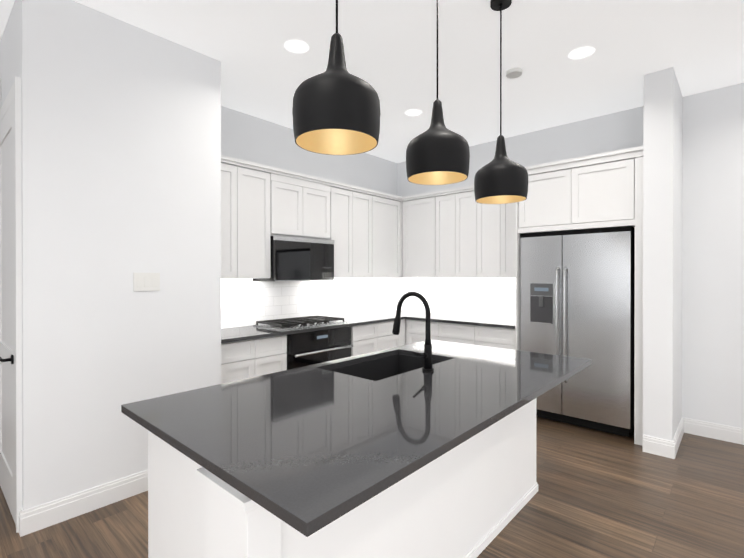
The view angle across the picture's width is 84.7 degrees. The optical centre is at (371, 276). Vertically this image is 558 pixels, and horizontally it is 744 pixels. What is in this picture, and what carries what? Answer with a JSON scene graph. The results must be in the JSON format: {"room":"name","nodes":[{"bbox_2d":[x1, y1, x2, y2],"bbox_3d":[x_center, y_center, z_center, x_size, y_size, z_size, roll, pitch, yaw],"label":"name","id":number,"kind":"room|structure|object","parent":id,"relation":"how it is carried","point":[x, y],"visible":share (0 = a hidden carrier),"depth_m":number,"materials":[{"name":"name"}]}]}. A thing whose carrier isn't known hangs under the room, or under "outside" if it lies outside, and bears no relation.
{"room":"kitchen","nodes":[
{"label":"kitchen","id":0,"kind":"room"},
{"bbox_2d":[0,0,220,509],"bbox_3d":[-2.500,-0.107,3.542,2.600,3.050,1.154,0,0,42],"label":"wall block","id":1,"kind":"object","parent":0,"point":[120,152],"visible":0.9,"depth_m":2.54,"materials":[{"name":"paint"}]},
{"bbox_2d":[0,78,0,108],"bbox_3d":[-2.615,-1.250,2.834,0.170,0.220,0.044,0,0,42],"label":"box","id":2,"kind":"object","parent":1,"relation":"attached to","point":[0,93],"visible":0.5,"depth_m":2.79,"materials":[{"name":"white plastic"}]},
{"bbox_2d":[0,76,21,532],"bbox_3d":[-2.345,0.159,2.567,0.974,2.525,0.090,0,0,42],"label":"door frame","id":3,"kind":"structure","parent":1,"relation":"attached to","point":[10,326],"depth_m":2.44,"materials":[{"name":"paint"}]},
{"bbox_2d":[133,273,159,290],"bbox_3d":[-1.494,0.037,2.710,0.008,0.122,0.163,0,0,42],"label":"switch plate","id":4,"kind":"object","parent":1,"relation":"attached to","point":[146,281],"visible":1,"depth_m":2.71,"materials":[{"name":"white plastic"}]},
{"bbox_2d":[221,106,396,328],"bbox_3d":[-0.662,-0.111,4.893,0.150,3.050,3.313,0,0,42],"label":"wall","id":5,"kind":"structure","parent":0,"point":[248,137],"depth_m":4.51,"materials":[{"name":"paint"}]},
{"bbox_2d":[221,155,244,278],"bbox_3d":[-1.437,-0.510,3.652,0.348,1.065,0.428,0,0,42],"label":"upper cabinet","id":6,"kind":"object","parent":5,"relation":"attached to","point":[232,169],"depth_m":3.62,"materials":[{"name":"paint"}]},
{"bbox_2d":[245,160,272,278],"bbox_3d":[-1.236,-0.511,3.877,0.348,1.065,0.412,0,0,42],"label":"upper cabinet","id":7,"kind":"object","parent":5,"relation":"attached to","point":[258,177],"depth_m":3.82,"materials":[{"name":"paint"}]},
{"bbox_2d":[273,167,308,237],"bbox_3d":[-0.950,-0.719,4.195,0.348,0.650,0.444,0,0,42],"label":"upper cabinet","id":8,"kind":"object","parent":5,"relation":"attached to","point":[290,188],"depth_m":4.09,"materials":[{"name":"paint"}]},
{"bbox_2d":[253,235,333,280],"bbox_3d":[-0.810,-0.171,4.291,0.394,0.436,0.758,0,0,42],"label":"microwave","id":9,"kind":"object","parent":8,"relation":"attached to","point":[299,259],"visible":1,"depth_m":4.11,"materials":[{"name":"black glass"}]},
{"bbox_2d":[221,278,396,328],"bbox_3d":[-0.668,0.259,4.766,0.011,0.477,3.110,0,0,42],"label":"tile backsplash","id":10,"kind":"structure","parent":5,"relation":"attached to","point":[247,302],"depth_m":4.61,"materials":[{"name":"white tile"}]},
{"bbox_2d":[309,175,332,239],"bbox_3d":[-0.732,-0.720,4.437,0.348,0.650,0.444,0,0,42],"label":"upper cabinet","id":11,"kind":"object","parent":5,"relation":"attached to","point":[320,189],"depth_m":4.39,"materials":[{"name":"paint"}]},
{"bbox_2d":[333,182,356,277],"bbox_3d":[-0.450,-0.513,4.752,0.348,1.065,0.401,0,0,42],"label":"upper cabinet","id":12,"kind":"object","parent":5,"relation":"attached to","point":[344,195],"depth_m":4.66,"materials":[{"name":"paint"}]},
{"bbox_2d":[357,186,376,277],"bbox_3d":[-0.240,-0.514,4.986,0.348,1.065,0.462,0,0,42],"label":"upper cabinet","id":13,"kind":"object","parent":5,"relation":"attached to","point":[366,198],"depth_m":4.94,"materials":[{"name":"paint"}]},
{"bbox_2d":[377,191,400,277],"bbox_3d":[0.055,-0.515,5.314,0.348,1.065,0.669,0,0,42],"label":"upper cabinet","id":14,"kind":"object","parent":5,"relation":"attached to","point":[388,205],"depth_m":5.24,"materials":[{"name":"paint"}]},
{"bbox_2d":[0,416,743,557],"bbox_3d":[-0.137,1.477,0.790,9.900,0.100,8.723,0,0,42],"label":"floor","id":15,"kind":"structure","parent":0,"point":[600,494],"depth_m":2.46,"materials":[{"name":"brown wood"}]},
{"bbox_2d":[18,470,147,536],"bbox_3d":[-1.544,1.355,2.676,0.046,0.132,1.169,0,0,42],"label":"baseboard","id":16,"kind":"structure","parent":15,"relation":"on","point":[39,517],"depth_m":2.43,"materials":[{"name":"paint"}]},
{"bbox_2d":[221,338,264,383],"bbox_3d":[-1.337,0.975,3.582,0.598,0.885,0.450,0,0,42],"label":"base cabinet","id":17,"kind":"object","parent":15,"relation":"on","point":[239,360],"depth_m":3.42,"materials":[{"name":"paint"}]},
{"bbox_2d":[221,311,424,341],"bbox_3d":[-0.433,0.515,4.555,0.620,0.030,3.108,0,0,42],"label":"countertop","id":18,"kind":"structure","parent":17,"relation":"on","point":[235,334],"depth_m":3.92,"materials":[{"name":"grey stone"}]},
{"bbox_2d":[253,315,346,329],"bbox_3d":[-0.728,0.476,4.253,0.480,0.048,0.850,0,0,42],"label":"cooktop","id":19,"kind":"object","parent":18,"relation":"in","point":[295,323],"visible":1,"depth_m":4.12,"materials":[{"name":"silver metal"}]},
{"bbox_2d":[265,334,288,374],"bbox_3d":[-1.133,0.975,3.809,0.598,0.885,0.398,0,0,42],"label":"base cabinet","id":20,"kind":"object","parent":15,"relation":"on","point":[275,348],"depth_m":3.67,"materials":[{"name":"paint"}]},
{"bbox_2d":[286,326,352,369],"bbox_3d":[-0.658,0.917,4.205,0.580,0.758,0.812,0,0,42],"label":"oven","id":21,"kind":"object","parent":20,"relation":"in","point":[311,348],"visible":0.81,"depth_m":4.01,"materials":[{"name":"black metal"}]},
{"bbox_2d":[128,396,538,557],"bbox_3d":[0.083,0.981,2.152,0.840,0.884,2.175,0,0,42],"label":"kitchen island","id":22,"kind":"object","parent":15,"relation":"on","point":[455,507],"depth_m":1.61,"materials":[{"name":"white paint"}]},
{"bbox_2d":[121,340,591,539],"bbox_3d":[0.171,0.522,2.049,1.154,0.030,2.199,0,0,42],"label":"island countertop","id":23,"kind":"structure","parent":22,"relation":"on","point":[310,445],"depth_m":1.45,"materials":[{"name":"grey stone"}]},
{"bbox_2d":[337,352,440,379],"bbox_3d":[0.102,0.646,2.400,0.464,0.244,0.764,0,0,42],"label":"sink","id":24,"kind":"object","parent":23,"relation":"in","point":[376,367],"depth_m":2.69,"materials":[{"name":"black metal"}]},
{"bbox_2d":[392,291,433,371],"bbox_3d":[0.189,0.295,2.225,0.272,0.422,0.163,0,0,42],"label":"faucet","id":25,"kind":"object","parent":23,"relation":"on","point":[426,355],"visible":1,"depth_m":2.19,"materials":[{"name":"black metal"}]},
{"bbox_2d":[313,322,380,355],"bbox_3d":[-0.283,0.972,4.755,0.598,0.885,0.493,0,0,42],"label":"base cabinet","id":26,"kind":"object","parent":15,"relation":"on","point":[364,339],"depth_m":4.55,"materials":[{"name":"paint"}]},
{"bbox_2d":[381,318,404,349],"bbox_3d":[-0.003,0.971,5.067,0.598,0.885,0.580,0,0,42],"label":"base cabinet","id":27,"kind":"object","parent":15,"relation":"on","point":[388,339],"depth_m":4.88,"materials":[{"name":"paint"}]},
{"bbox_2d":[405,318,432,344],"bbox_3d":[0.828,0.970,5.111,0.516,0.885,0.597,0,0,42],"label":"base cabinet","id":28,"kind":"object","parent":15,"relation":"on","point":[414,331],"depth_m":4.99,"materials":[{"name":"paint"}]},
{"bbox_2d":[433,322,468,343],"bbox_3d":[1.146,0.971,4.825,0.576,0.885,0.597,0,0,42],"label":"base cabinet","id":29,"kind":"object","parent":15,"relation":"on","point":[442,331],"depth_m":4.65,"materials":[{"name":"paint"}]},
{"bbox_2d":[469,326,519,350],"bbox_3d":[1.467,0.972,4.537,0.522,0.885,0.597,0,0,42],"label":"base cabinet","id":30,"kind":"object","parent":15,"relation":"on","point":[489,336],"depth_m":4.29,"materials":[{"name":"paint"}]},
{"bbox_2d":[409,314,519,329],"bbox_3d":[1.135,0.514,4.806,1.378,0.030,0.620,0,0,42],"label":"countertop","id":31,"kind":"structure","parent":30,"relation":"on","point":[462,320],"depth_m":4.64,"materials":[{"name":"grey stone"}]},
{"bbox_2d":[520,226,634,436],"bbox_3d":[2.018,0.493,3.996,0.964,1.846,0.609,0,0,42],"label":"fridge","id":32,"kind":"object","parent":15,"relation":"on","point":[577,291],"visible":0.73,"depth_m":3.74,"materials":[{"name":"silver metal"}]},
{"bbox_2d":[0,0,743,162],"bbox_3d":[-0.137,-1.673,0.780,9.900,0.100,8.723,0,0,42],"label":"ceiling","id":33,"kind":"structure","parent":0,"point":[390,50],"depth_m":2.95,"materials":[{"name":"paint"}]},
{"bbox_2d":[284,39,308,53],"bbox_3d":[-0.535,-1.628,2.898,0.180,0.004,0.180,0,0,42],"label":"recessed light","id":34,"kind":"object","parent":33,"relation":"in","point":[295,45],"visible":1,"depth_m":2.90,"materials":[{"name":"white"}]},
{"bbox_2d":[292,0,380,154],"bbox_3d":[-0.123,-1.045,1.427,0.306,1.160,0.306,0,0,42],"label":"pendant light","id":35,"kind":"object","parent":33,"relation":"hanging from","point":[336,108],"visible":1,"depth_m":1.32,"materials":[{"name":"black metal"}]},
{"bbox_2d":[404,109,421,115],"bbox_3d":[0.414,-1.632,4.077,0.180,0.004,0.180,0,0,42],"label":"recessed light","id":36,"kind":"object","parent":33,"relation":"in","point":[413,112],"visible":1,"depth_m":4.07,"materials":[{"name":"white"}]},
{"bbox_2d":[406,0,469,184],"bbox_3d":[0.317,-1.050,1.978,0.306,1.154,0.306,0,0,42],"label":"pendant light","id":37,"kind":"object","parent":33,"relation":"hanging from","point":[437,152],"visible":1,"depth_m":1.87,"materials":[{"name":"black metal"}]},
{"bbox_2d":[474,0,527,203],"bbox_3d":[0.760,-1.039,2.410,0.306,1.178,0.306,0,0,42],"label":"pendant light","id":38,"kind":"object","parent":33,"relation":"hanging from","point":[501,177],"visible":0.98,"depth_m":2.33,"materials":[{"name":"black metal"}]},
{"bbox_2d":[506,67,522,78],"bbox_3d":[1.133,-1.616,3.254,0.130,0.030,0.130,0,0,42],"label":"smoke detector","id":39,"kind":"object","parent":33,"relation":"attached to","point":[513,73],"visible":1,"depth_m":3.23,"materials":[{"name":"white plastic"}]},
{"bbox_2d":[568,46,594,59],"bbox_3d":[1.530,-1.628,2.982,0.180,0.004,0.180,0,0,42],"label":"recessed light","id":40,"kind":"object","parent":33,"relation":"in","point":[580,53],"visible":1,"depth_m":2.97,"materials":[{"name":"white"}]},
{"bbox_2d":[397,83,743,428],"bbox_3d":[3.378,-0.106,3.323,7.960,3.050,0.150,0,0,42],"label":"wall","id":41,"kind":"structure","parent":0,"point":[713,270],"depth_m":3.62,"materials":[{"name":"paint"}]},
{"bbox_2d":[401,191,440,277],"bbox_3d":[0.713,-0.515,5.362,0.611,1.065,0.370,0,0,42],"label":"upper cabinet","id":42,"kind":"object","parent":41,"relation":"attached to","point":[420,213],"depth_m":5.23,"materials":[{"name":"paint"}]},
{"bbox_2d":[441,190,448,277],"bbox_3d":[1.007,-0.515,5.114,0.404,1.065,0.347,0,0,42],"label":"upper cabinet","id":43,"kind":"object","parent":41,"relation":"attached to","point":[444,193],"depth_m":4.99,"materials":[{"name":"paint"}]},
{"bbox_2d":[397,277,514,318],"bbox_3d":[1.121,0.258,5.243,1.980,0.477,0.010,0,0,42],"label":"tile backsplash","id":44,"kind":"structure","parent":41,"relation":"attached to","point":[455,296],"depth_m":5.22,"materials":[{"name":"white tile"}]},
{"bbox_2d":[449,186,468,277],"bbox_3d":[1.218,-0.514,4.924,0.400,1.065,0.347,0,0,42],"label":"upper cabinet","id":45,"kind":"object","parent":41,"relation":"attached to","point":[460,232],"depth_m":4.85,"materials":[{"name":"paint"}]},
{"bbox_2d":[469,186,492,277],"bbox_3d":[1.427,-0.513,4.736,0.399,1.065,0.347,0,0,42],"label":"upper cabinet","id":46,"kind":"object","parent":41,"relation":"attached to","point":[480,215],"depth_m":4.67,"materials":[{"name":"paint"}]},
{"bbox_2d":[493,202,519,277],"bbox_3d":[1.617,-0.513,4.566,0.344,1.065,0.347,0,0,42],"label":"upper cabinet","id":47,"kind":"object","parent":41,"relation":"attached to","point":[506,240],"depth_m":4.48,"materials":[{"name":"paint"}]},
{"bbox_2d":[517,147,642,233],"bbox_3d":[2.043,-0.759,4.004,1.004,0.650,0.613,0,0,42],"label":"upper cabinet","id":48,"kind":"object","parent":41,"relation":"attached to","point":[601,190],"depth_m":3.71,"materials":[{"name":"paint"}]},
{"bbox_2d":[686,418,743,444],"bbox_3d":[4.485,1.356,2.221,4.475,0.132,0.016,0,0,42],"label":"baseboard","id":49,"kind":"structure","parent":41,"relation":"attached to","point":[695,427],"depth_m":3.55,"materials":[{"name":"paint"}]},
{"bbox_2d":[643,67,682,440],"bbox_3d":[2.513,-0.107,3.515,0.195,3.050,0.720,0,0,42],"label":"column","id":50,"kind":"structure","parent":0,"point":[662,230],"depth_m":3.26,"materials":[{"name":"paint"}]},
{"bbox_2d":[670,417,685,458],"bbox_3d":[2.572,1.352,3.428,0.016,0.132,0.693,0,0,42],"label":"baseboard","id":51,"kind":"structure","parent":50,"relation":"attached to","point":[674,445],"depth_m":3.36,"materials":[{"name":"paint"}]}
]}

